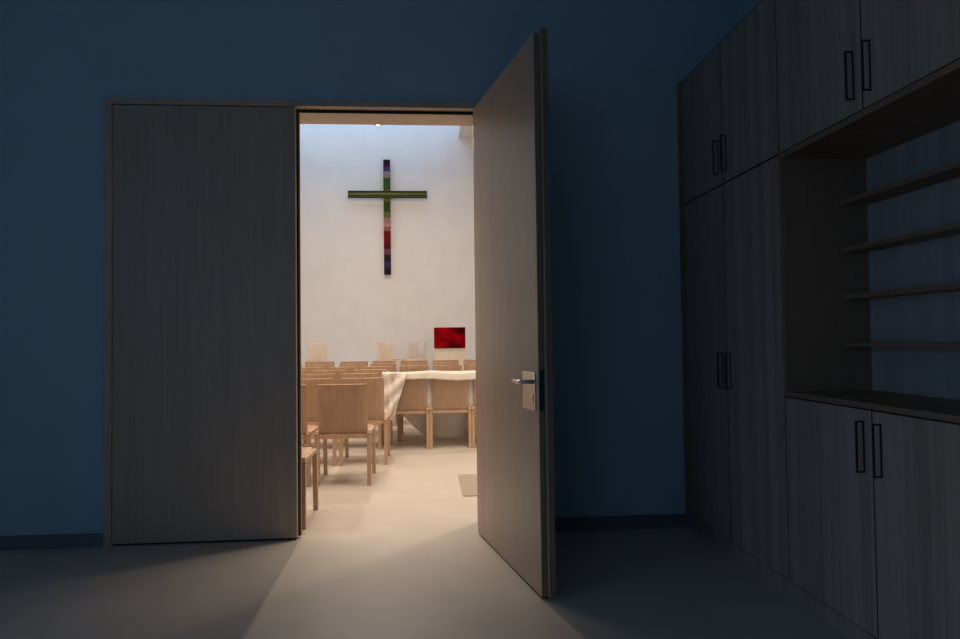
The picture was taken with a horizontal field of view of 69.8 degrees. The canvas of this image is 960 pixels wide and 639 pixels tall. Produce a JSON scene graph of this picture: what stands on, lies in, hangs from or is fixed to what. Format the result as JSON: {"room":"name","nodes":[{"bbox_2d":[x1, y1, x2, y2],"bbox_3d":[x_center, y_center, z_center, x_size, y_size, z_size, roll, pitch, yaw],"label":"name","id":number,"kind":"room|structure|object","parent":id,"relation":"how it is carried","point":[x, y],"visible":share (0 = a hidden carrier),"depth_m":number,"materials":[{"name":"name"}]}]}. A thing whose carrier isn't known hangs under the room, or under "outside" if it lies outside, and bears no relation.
{"room":"church side room","nodes":[
{"label":"church side room","id":0,"kind":"room"},
{"bbox_2d":[0,0,742,535],"bbox_3d":[0.037,-1.786,4.439,9.200,6.200,0.250,-1,-2,-4],"label":"wall","id":1,"kind":"structure","parent":0,"point":[615,67],"depth_m":4.26,"materials":[{"name":"paint"}]},
{"bbox_2d":[0,533,102,549],"bbox_3d":[-3.257,1.303,3.959,2.095,0.080,0.014,-1,-2,-4],"label":"baseboard","id":2,"kind":"structure","parent":1,"relation":"attached to","point":[80,540],"depth_m":4.01,"materials":[{"name":"paint"}]},
{"bbox_2d":[112,105,301,545],"bbox_3d":[-1.639,0.019,4.157,1.085,2.616,0.070,-1,-2,-4],"label":"door","id":3,"kind":"structure","parent":1,"relation":"in","point":[207,440],"depth_m":4.12,"materials":[{"name":"brown wood"}]},
{"bbox_2d":[103,97,478,546],"bbox_3d":[-1.113,-0.005,4.300,2.255,2.662,0.287,-1,-2,-4],"label":"trim","id":4,"kind":"structure","parent":1,"relation":"attached to","point":[350,112],"depth_m":4.17,"materials":[{"name":"brown wood"}]},
{"bbox_2d":[473,27,557,598],"bbox_3d":[0.152,-0.025,3.704,0.197,2.633,1.136,0,-2,-15],"label":"door","id":5,"kind":"structure","parent":1,"relation":"in","point":[513,294],"depth_m":3.46,"materials":[{"name":"brown wood"}]},
{"bbox_2d":[555,514,690,530],"bbox_3d":[0.691,1.263,4.266,1.305,0.080,0.014,-1,-2,-4],"label":"baseboard","id":6,"kind":"structure","parent":1,"relation":"attached to","point":[659,520],"depth_m":4.27,"materials":[{"name":"paint"}]},
{"bbox_2d":[300,124,475,371],"bbox_3d":[-1.298,-2.374,16.369,10.400,8.300,0.200,-1,-2,-4],"label":"wall","id":7,"kind":"structure","parent":0,"point":[348,302],"depth_m":16.18,"materials":[{"name":"paint"}]},
{"bbox_2d":[348,160,426,274],"bbox_3d":[-2.155,-2.395,16.121,1.835,2.697,0.160,-1,-2,-4],"label":"wall cross","id":8,"kind":"object","parent":7,"relation":"attached to","point":[386,194],"visible":1,"depth_m":16.07,"materials":[{"name":"multicoloured"}]},
{"bbox_2d":[0,415,848,638],"bbox_3d":[-0.092,1.428,6.516,9.200,0.100,19.800,-1,-2,-4],"label":"floor","id":9,"kind":"structure","parent":0,"point":[403,554],"depth_m":3.39,"materials":[{"name":"grey concrete"}]},
{"bbox_2d":[301,429,318,529],"bbox_3d":[-1.357,0.920,4.597,0.459,0.834,0.560,-1,-2,-4],"label":"chair","id":10,"kind":"object","parent":9,"relation":"on","point":[307,452],"visible":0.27,"depth_m":4.70,"materials":[{"name":"brown wood"}]},
{"bbox_2d":[301,385,319,486],"bbox_3d":[-1.641,0.961,5.873,0.459,0.834,0.560,-1,-2,-4],"label":"chair","id":11,"kind":"object","parent":9,"relation":"on","point":[307,430],"visible":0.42,"depth_m":5.67,"materials":[{"name":"brown wood"}]},
{"bbox_2d":[301,367,321,373],"bbox_3d":[-2.375,1.079,9.646,0.459,0.834,0.560,-1,-2,-4],"label":"chair","id":12,"kind":"object","parent":9,"relation":"on","point":[309,370],"visible":0.07,"depth_m":9.39,"materials":[{"name":"brown wood"}]},
{"bbox_2d":[301,378,335,465],"bbox_3d":[-1.622,0.987,6.787,0.459,0.834,0.560,-1,-2,-4],"label":"chair","id":13,"kind":"object","parent":9,"relation":"on","point":[311,384],"visible":0.16,"depth_m":6.55,"materials":[{"name":"brown wood"}]},
{"bbox_2d":[305,362,334,366],"bbox_3d":[-2.792,1.158,12.170,0.574,0.834,0.560,-1,-2,-4],"label":"chair","id":14,"kind":"object","parent":9,"relation":"on","point":[306,363],"visible":0.06,"depth_m":11.91,"materials":[{"name":"brown wood"}]},
{"bbox_2d":[307,364,333,369],"bbox_3d":[-2.482,1.117,10.891,0.459,0.834,0.560,-1,-2,-4],"label":"chair","id":15,"kind":"object","parent":9,"relation":"on","point":[324,366],"visible":0.09,"depth_m":10.63,"materials":[{"name":"brown wood"}]},
{"bbox_2d":[301,374,343,449],"bbox_3d":[-1.801,1.017,7.736,0.459,0.834,0.560,-1,-2,-4],"label":"chair","id":16,"kind":"object","parent":9,"relation":"on","point":[303,376],"visible":0.16,"depth_m":7.48,"materials":[{"name":"brown wood"}]},
{"bbox_2d":[311,370,345,438],"bbox_3d":[-1.859,1.045,8.683,0.459,0.834,0.560,-1,-2,-4],"label":"chair","id":17,"kind":"object","parent":9,"relation":"on","point":[337,373],"visible":0.06,"depth_m":8.43,"materials":[{"name":"brown wood"}]},
{"bbox_2d":[329,367,357,372],"bbox_3d":[-1.887,1.074,9.684,0.459,0.834,0.560,-1,-2,-4],"label":"chair","id":18,"kind":"object","parent":9,"relation":"on","point":[348,369],"visible":0.1,"depth_m":9.43,"materials":[{"name":"brown wood"}]},
{"bbox_2d":[314,384,375,486],"bbox_3d":[-1.147,0.956,5.902,0.459,0.834,0.560,-1,-2,-4],"label":"chair","id":19,"kind":"object","parent":9,"relation":"on","point":[342,408],"visible":0.98,"depth_m":5.68,"materials":[{"name":"brown wood"}]},
{"bbox_2d":[339,364,364,369],"bbox_3d":[-1.998,1.112,10.928,0.459,0.834,0.560,-1,-2,-4],"label":"chair","id":20,"kind":"object","parent":9,"relation":"on","point":[360,366],"visible":0.09,"depth_m":10.67,"materials":[{"name":"brown wood"}]},
{"bbox_2d":[340,361,367,366],"bbox_3d":[-2.203,1.152,12.216,0.546,0.834,0.560,-1,-2,-4],"label":"chair","id":21,"kind":"object","parent":9,"relation":"on","point":[341,362],"visible":0.1,"depth_m":11.96,"materials":[{"name":"brown wood"}]},
{"bbox_2d":[341,373,383,448],"bbox_3d":[-1.332,1.012,7.772,0.459,0.834,0.560,-1,-2,-4],"label":"chair","id":22,"kind":"object","parent":9,"relation":"on","point":[343,375],"visible":0.17,"depth_m":7.53,"materials":[{"name":"brown wood"}]},
{"bbox_2d":[339,377,390,465],"bbox_3d":[-1.135,0.982,6.825,0.459,0.834,0.560,-1,-2,-4],"label":"chair","id":23,"kind":"object","parent":9,"relation":"on","point":[375,386],"visible":0.62,"depth_m":6.60,"materials":[{"name":"brown wood"}]},
{"bbox_2d":[354,369,386,377],"bbox_3d":[-1.361,1.040,8.722,0.459,0.834,0.560,-1,-2,-4],"label":"chair","id":24,"kind":"object","parent":9,"relation":"on","point":[379,371],"visible":0.1,"depth_m":8.47,"materials":[{"name":"brown wood"}]},
{"bbox_2d":[364,366,396,426],"bbox_3d":[-1.408,1.069,9.721,0.459,0.834,0.560,-1,-2,-4],"label":"chair","id":25,"kind":"object","parent":9,"relation":"on","point":[389,368],"visible":0.14,"depth_m":9.47,"materials":[{"name":"brown wood"}]},
{"bbox_2d":[370,363,395,371],"bbox_3d":[-1.520,1.107,10.966,0.459,0.834,0.560,-1,-2,-4],"label":"chair","id":26,"kind":"object","parent":9,"relation":"on","point":[371,364],"visible":0.06,"depth_m":10.71,"materials":[{"name":"brown wood"}]},
{"bbox_2d":[372,361,395,362],"bbox_3d":[-1.690,1.146,12.256,0.459,0.834,0.560,-1,-2,-4],"label":"chair","id":27,"kind":"object","parent":9,"relation":"on","point":[372,361],"visible":0.09,"depth_m":12.00,"materials":[{"name":"brown wood"}]},
{"bbox_2d":[397,414,402,440],"bbox_3d":[-0.200,1.049,8.500,1.700,0.775,0.710,-1,-2,-4],"label":"table","id":28,"kind":"object","parent":9,"relation":"on","point":[399,416],"visible":0.12,"depth_m":8.11,"materials":[{"name":"brown wood"}]},
{"bbox_2d":[382,370,475,437],"bbox_3d":[-0.097,0.976,8.193,2.081,0.812,1.587,-1,-2,-4],"label":"tablecloth","id":29,"kind":"object","parent":28,"relation":"on","point":[445,425],"visible":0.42,"depth_m":7.58,"materials":[{"name":"white fabric"}]},
{"bbox_2d":[390,379,429,448],"bbox_3d":[-0.801,1.005,7.743,0.459,0.834,0.560,-1,-2,-4],"label":"chair","id":30,"kind":"object","parent":9,"relation":"on","point":[413,394],"visible":0.58,"depth_m":7.52,"materials":[{"name":"brown wood"}]},
{"bbox_2d":[401,360,426,365],"bbox_3d":[-1.171,1.141,12.296,0.523,0.834,0.560,-1,-2,-4],"label":"chair","id":31,"kind":"object","parent":9,"relation":"on","point":[411,361],"visible":0.08,"depth_m":12.04,"materials":[{"name":"brown wood"}]},
{"bbox_2d":[400,365,428,371],"bbox_3d":[-0.932,1.068,9.858,0.459,0.834,0.560,-1,-2,-4],"label":"chair","id":32,"kind":"object","parent":9,"relation":"on","point":[420,367],"visible":0.12,"depth_m":9.61,"materials":[{"name":"brown wood"}]},
{"bbox_2d":[402,363,426,365],"bbox_3d":[-1.036,1.102,11.003,0.459,0.834,0.560,-1,-2,-4],"label":"chair","id":33,"kind":"object","parent":9,"relation":"on","point":[403,364],"visible":0.06,"depth_m":10.74,"materials":[{"name":"brown wood"}]},
{"bbox_2d":[433,362,458,364],"bbox_3d":[-0.548,1.097,11.041,0.459,0.834,0.560,-1,-2,-4],"label":"chair","id":34,"kind":"object","parent":9,"relation":"on","point":[439,363],"visible":0.07,"depth_m":10.78,"materials":[{"name":"brown wood"}]},
{"bbox_2d":[433,360,458,362],"bbox_3d":[-0.618,1.135,12.339,0.523,0.834,0.560,-1,-2,-4],"label":"chair","id":35,"kind":"object","parent":9,"relation":"on","point":[434,361],"visible":0.09,"depth_m":12.08,"materials":[{"name":"brown wood"}]},
{"bbox_2d":[433,365,461,370],"bbox_3d":[-0.469,1.063,9.895,0.459,0.834,0.560,-1,-2,-4],"label":"chair","id":36,"kind":"object","parent":9,"relation":"on","point":[435,367],"visible":0.11,"depth_m":9.64,"materials":[{"name":"brown wood"}]},
{"bbox_2d":[429,379,471,448],"bbox_3d":[-0.342,1.000,7.779,0.459,0.834,0.560,-1,-2,-4],"label":"chair","id":37,"kind":"object","parent":9,"relation":"on","point":[448,396],"visible":0.87,"depth_m":7.55,"materials":[{"name":"brown wood"}]},
{"bbox_2d":[458,474,476,495],"bbox_3d":[0.182,1.345,5.646,0.688,0.006,0.820,-1,-2,-4],"label":"floor mat","id":38,"kind":"object","parent":9,"relation":"on","point":[468,482],"visible":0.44,"depth_m":5.61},
{"bbox_2d":[463,360,475,370],"bbox_3d":[-0.090,1.130,12.380,0.496,0.834,0.560,-1,-2,-4],"label":"chair","id":39,"kind":"object","parent":9,"relation":"on","point":[463,360],"visible":0.06,"depth_m":12.12,"materials":[{"name":"brown wood"}]},
{"bbox_2d":[464,362,475,370],"bbox_3d":[-0.059,1.092,11.079,0.459,0.834,0.560,-1,-2,-4],"label":"chair","id":40,"kind":"object","parent":9,"relation":"on","point":[466,364],"visible":0.08,"depth_m":10.82,"materials":[{"name":"brown wood"}]},
{"bbox_2d":[468,365,475,370],"bbox_3d":[0.020,1.058,9.932,0.459,0.834,0.560,-1,-2,-4],"label":"chair","id":41,"kind":"object","parent":9,"relation":"on","point":[470,367],"visible":0.03,"depth_m":9.67,"materials":[{"name":"brown wood"}]},
{"bbox_2d":[471,380,475,447],"bbox_3d":[0.119,0.995,7.815,0.459,0.834,0.560,-1,-2,-4],"label":"chair","id":42,"kind":"object","parent":9,"relation":"on","point":[473,411],"visible":0.2,"depth_m":7.55,"materials":[{"name":"brown wood"}]},
{"bbox_2d":[679,155,789,580],"bbox_3d":[1.540,0.228,3.765,0.460,1.950,1.204,-1,-2,-4],"label":"tall cabinet","id":43,"kind":"object","parent":9,"relation":"on","point":[735,456],"visible":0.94,"depth_m":3.62,"materials":[{"name":"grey wood"}]},
{"bbox_2d":[691,516,875,638],"bbox_3d":[1.421,1.224,3.102,0.016,0.072,2.422,-1,-2,-4],"label":"plinth","id":44,"kind":"object","parent":9,"relation":"on","point":[818,608],"visible":0.78,"depth_m":3.15,"materials":[{"name":"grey wood"}]},
{"bbox_2d":[785,396,959,638],"bbox_3d":[1.641,0.748,2.535,0.460,0.837,1.231,-1,-2,-4],"label":"base cabinet","id":45,"kind":"object","parent":9,"relation":"on","point":[874,495],"visible":0.96,"depth_m":2.50,"materials":[{"name":"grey wood"}]},
{"bbox_2d":[779,59,959,422],"bbox_3d":[1.646,-0.227,2.564,0.426,1.112,1.230,-1,-2,-4],"label":"shelf unit","id":46,"kind":"object","parent":45,"relation":"on","point":[870,202],"visible":1,"depth_m":2.99,"materials":[{"name":"brown wood"}]},
{"bbox_2d":[458,126,472,137],"bbox_3d":[-0.875,-5.601,10.503,10.400,2.200,11.750,-1,-2,-4],"label":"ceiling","id":47,"kind":"structure","parent":0,"point":[463,131],"depth_m":16.00,"materials":[{"name":"paint"}]},
{"bbox_2d":[743,0,760,17],"bbox_3d":[2.110,-0.771,0.631,0.200,3.900,7.600,-1,-2,-4],"label":"wall","id":48,"kind":"structure","parent":0,"point":[748,5],"depth_m":4.37,"materials":[{"name":"paint"}]},
{"bbox_2d":[677,0,778,204],"bbox_3d":[1.523,-1.139,3.804,0.460,0.785,1.204,-1,-2,-4],"label":"upper cabinet","id":49,"kind":"object","parent":48,"relation":"attached to","point":[727,105],"visible":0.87,"depth_m":3.66,"materials":[{"name":"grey wood"}]},
{"bbox_2d":[775,0,959,153],"bbox_3d":[1.617,-1.176,2.591,0.460,0.785,1.231,-1,-2,-4],"label":"upper cabinet","id":50,"kind":"object","parent":48,"relation":"attached to","point":[837,59],"visible":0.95,"depth_m":2.64,"materials":[{"name":"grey wood"}]},
{"bbox_3d":[-1.154,1.472,15.011,10.000,0.330,2.300,-1,-2,-4],"label":"platform","id":51,"kind":"object","parent":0,"visible":0},
{"bbox_2d":[303,342,328,367],"bbox_3d":[-3.507,0.911,14.760,0.459,0.834,0.560,-1,-2,-4],"label":"chair","id":52,"kind":"object","parent":51,"relation":"on","point":[317,352],"visible":0.75,"depth_m":14.98,"materials":[{"name":"brown wood"}]},
{"bbox_2d":[376,342,402,361],"bbox_3d":[-1.932,0.889,14.655,0.413,0.834,0.560,0,-2,-30],"label":"chair","id":53,"kind":"object","parent":51,"relation":"on","point":[384,349],"visible":0.55,"depth_m":14.85,"materials":[{"name":"brown wood"}]},
{"bbox_2d":[394,341,419,371],"bbox_3d":[-1.699,0.912,15.556,0.560,0.834,0.459,1,-2,-38],"label":"chair","id":54,"kind":"object","parent":51,"relation":"on","point":[413,345],"visible":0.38,"depth_m":15.70,"materials":[{"name":"brown wood"}]},
{"bbox_2d":[403,341,427,364],"bbox_3d":[-1.422,0.896,15.123,0.560,0.834,0.459,0,-2,-13],"label":"chair","id":55,"kind":"object","parent":51,"relation":"on","point":[425,342],"visible":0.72,"depth_m":15.16,"materials":[{"name":"brown wood"}]},
{"bbox_2d":[433,328,465,370],"bbox_3d":[-0.646,0.734,14.621,0.680,1.109,0.440,-1,-2,-4],"label":"lectern","id":56,"kind":"object","parent":51,"relation":"on","point":[439,353],"visible":0.38,"depth_m":14.42,"materials":[{"name":"brown wood"}]},
{"bbox_2d":[434,327,465,347],"bbox_3d":[-0.637,0.382,14.450,0.656,0.435,0.104,-1,-2,-4],"label":"cloth","id":57,"kind":"object","parent":56,"relation":"hanging from","point":[444,337],"visible":1,"depth_m":14.40,"materials":[{"name":"red fabric"}]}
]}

